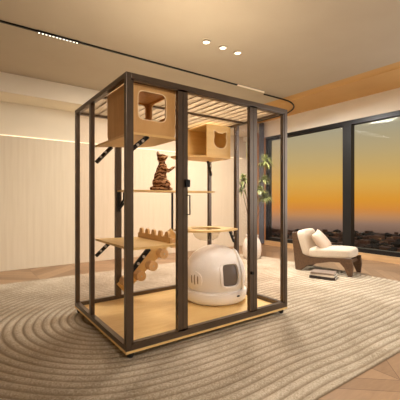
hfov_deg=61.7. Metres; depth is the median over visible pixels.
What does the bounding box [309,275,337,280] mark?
book
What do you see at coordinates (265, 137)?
wall
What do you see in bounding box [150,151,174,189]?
cat
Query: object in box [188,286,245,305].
base
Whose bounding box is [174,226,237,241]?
shelf
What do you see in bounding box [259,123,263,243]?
curtain
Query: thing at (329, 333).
rug
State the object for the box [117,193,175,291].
ladder
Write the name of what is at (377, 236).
city buildings
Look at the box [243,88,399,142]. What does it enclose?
wall
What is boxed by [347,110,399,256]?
window
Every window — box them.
[266,121,346,245]
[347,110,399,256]
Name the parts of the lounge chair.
frame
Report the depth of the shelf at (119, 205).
3.32 m
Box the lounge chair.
[292,228,361,276]
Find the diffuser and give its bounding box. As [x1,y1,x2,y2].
[237,84,264,92]
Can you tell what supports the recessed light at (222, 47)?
in the ceiling
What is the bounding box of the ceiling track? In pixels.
[0,20,294,121]
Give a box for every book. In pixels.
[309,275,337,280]
[310,269,336,275]
[310,273,337,277]
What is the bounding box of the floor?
[0,244,399,399]
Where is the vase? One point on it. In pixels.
(244, 248)
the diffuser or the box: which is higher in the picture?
the diffuser
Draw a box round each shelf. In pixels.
[95,132,175,163]
[95,227,175,270]
[117,190,214,211]
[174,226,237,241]
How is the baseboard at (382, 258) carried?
attached to the wall at (265, 137)
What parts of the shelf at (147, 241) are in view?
battlement rail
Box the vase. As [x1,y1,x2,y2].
[242,235,261,258]
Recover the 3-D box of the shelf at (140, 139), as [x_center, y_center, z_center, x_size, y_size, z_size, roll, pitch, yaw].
[-0.523,-0.379,2.619,0.384,0.154,0.703,0,0,-36]
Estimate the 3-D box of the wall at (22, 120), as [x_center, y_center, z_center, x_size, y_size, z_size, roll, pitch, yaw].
[-2.397,-1.327,6.195,8.800,0.715,0.100,0,0,-36]
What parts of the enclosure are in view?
corner post, post, rail, rail, post, corner post, rail, rail, door, board, handle, rail, rail, corner post, door, post, rail, rail, fixed panel, corner post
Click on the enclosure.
(134, 321)
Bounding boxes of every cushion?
[297,228,316,256]
[309,245,357,257]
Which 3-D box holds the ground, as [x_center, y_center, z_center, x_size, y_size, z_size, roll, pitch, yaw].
[115.521,30.066,132.832,342.791,0.001,605.753,0,0,-36]
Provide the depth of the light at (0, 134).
6.05 m
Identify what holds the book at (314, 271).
on the book at (310, 273)
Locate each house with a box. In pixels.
[107,83,174,139]
[171,124,230,175]
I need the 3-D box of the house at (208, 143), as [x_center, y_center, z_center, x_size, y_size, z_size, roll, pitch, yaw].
[-0.002,-0.537,3.626,0.619,0.504,0.389,0,0,-36]
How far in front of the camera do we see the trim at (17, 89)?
5.45 m
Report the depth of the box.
3.13 m
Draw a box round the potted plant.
[233,154,273,216]
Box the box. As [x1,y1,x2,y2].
[188,244,245,305]
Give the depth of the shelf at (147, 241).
2.54 m
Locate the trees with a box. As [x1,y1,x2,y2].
[272,228,399,250]
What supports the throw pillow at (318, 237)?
on the lounge chair
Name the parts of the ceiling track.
rail, curved rail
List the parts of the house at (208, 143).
panel, roof panel, panel, panel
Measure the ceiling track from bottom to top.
0.059 m
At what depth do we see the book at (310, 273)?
4.44 m
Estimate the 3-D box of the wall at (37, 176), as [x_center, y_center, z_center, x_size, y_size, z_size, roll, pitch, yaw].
[-2.061,0.049,5.729,8.800,2.035,0.120,0,0,-36]
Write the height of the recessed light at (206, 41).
0.012 m
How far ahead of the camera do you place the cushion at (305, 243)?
5.02 m
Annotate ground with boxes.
[272,231,399,251]
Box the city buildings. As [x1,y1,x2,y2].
[272,229,399,250]
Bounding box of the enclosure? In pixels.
[75,71,286,357]
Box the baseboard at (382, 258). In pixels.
[264,240,399,263]
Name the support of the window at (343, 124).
in the wall at (386, 101)
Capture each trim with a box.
[0,72,258,136]
[257,61,399,122]
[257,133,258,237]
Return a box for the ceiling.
[0,0,399,103]
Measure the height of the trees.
7.173 m
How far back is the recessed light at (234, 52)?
4.34 m
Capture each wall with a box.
[0,101,245,158]
[0,135,246,270]
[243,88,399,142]
[261,137,265,243]
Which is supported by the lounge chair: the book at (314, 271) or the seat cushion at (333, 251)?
the seat cushion at (333, 251)
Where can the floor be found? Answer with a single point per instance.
(381, 382)
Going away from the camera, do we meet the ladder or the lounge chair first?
the ladder
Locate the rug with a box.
[0,254,399,399]
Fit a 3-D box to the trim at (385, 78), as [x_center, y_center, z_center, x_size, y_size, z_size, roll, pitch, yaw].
[3.499,-1.956,4.483,1.040,0.155,8.405,0,0,-36]
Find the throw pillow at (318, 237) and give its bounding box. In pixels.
[311,229,331,247]
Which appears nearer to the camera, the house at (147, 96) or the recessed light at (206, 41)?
the house at (147, 96)
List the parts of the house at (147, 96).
panel, panel, roof panel, panel, panel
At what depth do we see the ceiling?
4.07 m
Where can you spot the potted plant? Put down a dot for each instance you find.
(266, 163)
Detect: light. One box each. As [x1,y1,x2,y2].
[0,134,241,158]
[202,39,210,44]
[218,45,227,49]
[233,51,241,54]

